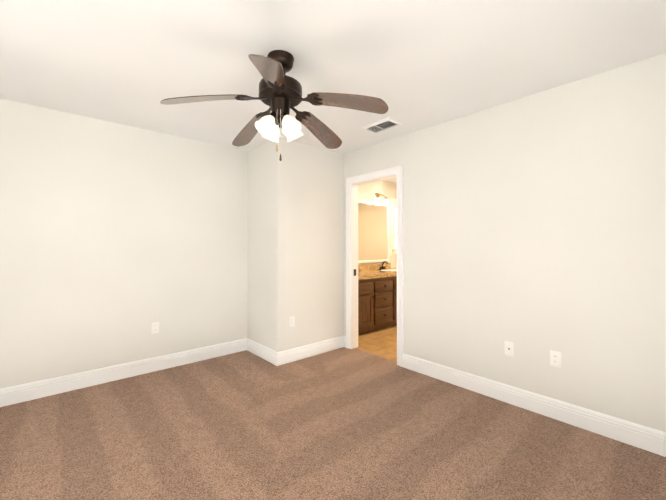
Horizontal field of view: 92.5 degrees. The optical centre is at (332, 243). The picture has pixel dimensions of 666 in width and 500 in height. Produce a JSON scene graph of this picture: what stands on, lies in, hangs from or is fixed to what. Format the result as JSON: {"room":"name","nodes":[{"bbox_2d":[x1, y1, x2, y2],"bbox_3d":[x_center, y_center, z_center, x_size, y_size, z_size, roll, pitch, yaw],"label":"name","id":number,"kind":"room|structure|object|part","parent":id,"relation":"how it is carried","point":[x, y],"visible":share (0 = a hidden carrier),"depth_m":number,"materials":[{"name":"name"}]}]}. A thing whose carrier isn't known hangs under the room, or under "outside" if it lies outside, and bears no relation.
{"room":"empty bedroom","nodes":[
{"label":"empty bedroom","id":0,"kind":"room"},
{"bbox_2d":[0,98,396,388],"bbox_3d":[-0.714,0.084,4.299,6.820,2.440,0.110,1,-1,-42],"label":"wall","id":1,"kind":"structure","parent":0,"point":[117,240],"depth_m":3.01,"materials":[{"name":"paint"}]},
{"bbox_2d":[0,339,243,406],"bbox_3d":[-2.082,1.221,2.990,2.770,0.140,0.018,1,-1,-42],"label":"baseboard","id":2,"kind":"structure","parent":1,"relation":"attached to","point":[11,395],"depth_m":2.97,"materials":[{"name":"white wood"}]},
{"bbox_2d":[151,322,158,333],"bbox_3d":[-1.807,0.859,3.244,0.070,0.114,0.008,1,-1,-42],"label":"outlet","id":3,"kind":"object","parent":1,"relation":"attached to","point":[155,328],"visible":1,"depth_m":3.24,"materials":[{"name":"white plastic"}]},
{"bbox_2d":[358,200,388,262],"bbox_3d":[0.609,-0.195,5.380,1.070,1.040,0.024,1,-1,-42],"label":"bathroom mirror","id":4,"kind":"object","parent":1,"relation":"attached to","point":[373,232],"visible":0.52,"depth_m":5.45,"materials":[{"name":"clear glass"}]},
{"bbox_2d":[358,265,389,268],"bbox_3d":[0.401,0.394,5.190,1.686,0.100,0.021,1,-1,-42],"label":"backsplash","id":5,"kind":"structure","parent":1,"relation":"attached to","point":[359,266],"depth_m":5.37,"materials":[{"name":"beige stone"}]},
{"bbox_2d":[375,193,388,204],"bbox_3d":[0.827,-0.781,5.487,0.326,0.205,0.163,1,-1,-42],"label":"sconce","id":6,"kind":"object","parent":1,"relation":"attached to","point":[379,201],"visible":1,"depth_m":5.48,"materials":[{"name":"white glass"}]},
{"bbox_2d":[391,199,396,253],"bbox_3d":[1.337,-0.313,6.090,0.790,1.007,0.155,1,-1,-42],"label":"bathroom window","id":7,"kind":"structure","parent":1,"relation":"in","point":[394,226],"depth_m":5.84,"materials":[{"name":"white glass"}]},
{"bbox_3d":[1.301,-0.320,6.131,0.556,0.791,0.005,1,-1,-42],"label":"pane","id":8,"kind":"part","parent":7,"relation":"part of","materials":[{"name":"white glass"}]},
{"bbox_2d":[247,137,343,351],"bbox_3d":[-0.456,0.081,3.986,0.970,2.440,0.700,1,-1,-42],"label":"wall bump-out","id":9,"kind":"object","parent":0,"point":[296,231],"visible":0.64,"depth_m":3.67,"materials":[{"name":"paint"}]},
{"bbox_2d":[244,338,275,364],"bbox_3d":[-0.820,1.228,3.639,0.018,0.140,0.660,1,-1,-42],"label":"baseboard","id":10,"kind":"structure","parent":9,"relation":"attached to","point":[264,352],"depth_m":3.63,"materials":[{"name":"white wood"}]},
{"bbox_2d":[289,316,294,326],"bbox_3d":[-0.452,0.861,3.509,0.070,0.114,0.008,1,-1,-42],"label":"outlet","id":11,"kind":"object","parent":9,"relation":"attached to","point":[292,321],"visible":1,"depth_m":3.51,"materials":[{"name":"white plastic"}]},
{"bbox_2d":[276,335,345,365],"bbox_3d":[-0.224,1.228,3.699,0.988,0.140,0.020,1,-1,-42],"label":"baseboard","id":12,"kind":"structure","parent":9,"relation":"attached to","point":[298,353],"depth_m":3.65,"materials":[{"name":"white wood"}]},
{"bbox_2d":[0,347,665,499],"bbox_3d":[-0.325,1.328,1.672,3.935,0.100,4.540,1,-1,-42],"label":"floor carpet","id":13,"kind":"object","parent":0,"point":[343,423],"visible":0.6,"depth_m":2.05,"materials":[{"name":"brown carpet"}]},
{"bbox_2d":[0,0,665,182],"bbox_3d":[0.755,-1.202,2.654,6.820,0.100,4.540,1,-1,-42],"label":"ceiling","id":14,"kind":"structure","parent":0,"point":[415,65],"depth_m":1.95,"materials":[{"name":"paint"}]},
{"bbox_2d":[160,50,388,160],"bbox_3d":[-0.352,-0.827,2.029,1.268,0.664,1.230,1,-1,-42],"label":"fan","id":15,"kind":"object","parent":14,"relation":"hanging from","point":[280,93],"visible":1,"depth_m":1.92,"materials":[{"name":"brown wood"}]},
{"bbox_3d":[-0.733,-0.827,1.831,0.460,0.126,0.140,0,-1,-21],"label":"blade","id":16,"kind":"part","parent":15,"relation":"part of","materials":[{"name":"brown wood"}]},
{"bbox_3d":[-0.600,-0.822,2.325,0.140,0.126,0.460,0,-1,-39],"label":"blade","id":17,"kind":"part","parent":15,"relation":"part of","materials":[{"name":"brown wood"}]},
{"bbox_3d":[-0.304,-0.830,1.552,0.140,0.126,0.460,0,-1,-3],"label":"blade","id":18,"kind":"part","parent":15,"relation":"part of","materials":[{"name":"brown wood"}]},
{"bbox_3d":[-0.089,-0.822,2.350,0.140,0.126,0.460,0,-1,33],"label":"blade","id":19,"kind":"part","parent":15,"relation":"part of","materials":[{"name":"brown wood"}]},
{"bbox_3d":[0.093,-0.827,1.873,0.460,0.126,0.140,0,-1,15],"label":"blade","id":20,"kind":"part","parent":15,"relation":"part of","materials":[{"name":"brown wood"}]},
{"bbox_2d":[362,117,402,132],"bbox_3d":[0.474,-1.140,3.099,0.215,0.016,0.345,1,-1,-42],"label":"ceiling vent","id":21,"kind":"object","parent":14,"relation":"in","point":[381,125],"visible":1,"depth_m":3.08,"materials":[{"name":"white metal"}]},
{"bbox_2d":[356,325,396,361],"bbox_3d":[1.598,1.361,4.644,2.885,0.094,2.640,1,-1,-42],"label":"floor","id":22,"kind":"structure","parent":0,"point":[382,342],"depth_m":4.22,"materials":[{"name":"beige tile"}]},
{"bbox_2d":[358,277,396,334],"bbox_3d":[0.799,0.914,5.172,2.266,0.800,0.568,1,-1,-42],"label":"bathroom vanity","id":23,"kind":"object","parent":22,"relation":"on","point":[377,296],"depth_m":4.71,"materials":[{"name":"brown wood"}]},
{"bbox_2d":[358,269,396,276],"bbox_3d":[0.799,0.479,5.192,2.286,0.070,0.545,1,-1,-42],"label":"countertop","id":24,"kind":"structure","parent":23,"relation":"on","point":[361,272],"depth_m":4.89,"materials":[{"name":"beige stone"}]},
{"bbox_2d":[378,261,389,268],"bbox_3d":[0.884,0.373,5.463,0.222,0.146,0.146,1,-1,-42],"label":"faucet","id":25,"kind":"object","parent":24,"relation":"on","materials":[{"name":"brown metal"}]},
{"bbox_2d":[344,53,665,431],"bbox_3d":[1.148,0.071,2.989,0.110,2.440,4.320,1,-1,-42],"label":"wall","id":26,"kind":"structure","parent":0,"point":[534,228],"depth_m":2.38,"materials":[{"name":"paint"}]},
{"bbox_2d":[346,165,403,366],"bbox_3d":[0.494,0.237,3.713,0.134,2.123,0.853,1,-1,-42],"label":"door frame","id":27,"kind":"structure","parent":26,"relation":"attached to","point":[397,171],"depth_m":3.94,"materials":[{"name":"white wood"}]},
{"bbox_2d":[504,341,513,356],"bbox_3d":[1.422,0.851,2.577,0.016,0.114,0.070,1,-1,-42],"label":"outlet plate","id":28,"kind":"object","parent":26,"relation":"attached to","point":[509,348],"visible":1,"depth_m":2.58,"materials":[{"name":"white plastic"}]},
{"bbox_2d":[403,353,665,456],"bbox_3d":[1.624,1.215,2.344,0.018,0.140,2.680,1,-1,-42],"label":"baseboard","id":29,"kind":"structure","parent":26,"relation":"attached to","point":[652,440],"depth_m":2.35,"materials":[{"name":"white wood"}]},
{"bbox_2d":[550,350,560,367],"bbox_3d":[1.636,0.849,2.342,0.008,0.114,0.070,1,-1,-42],"label":"outlet","id":30,"kind":"object","parent":26,"relation":"attached to","point":[555,358],"visible":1,"depth_m":2.34,"materials":[{"name":"white plastic"}]}
]}

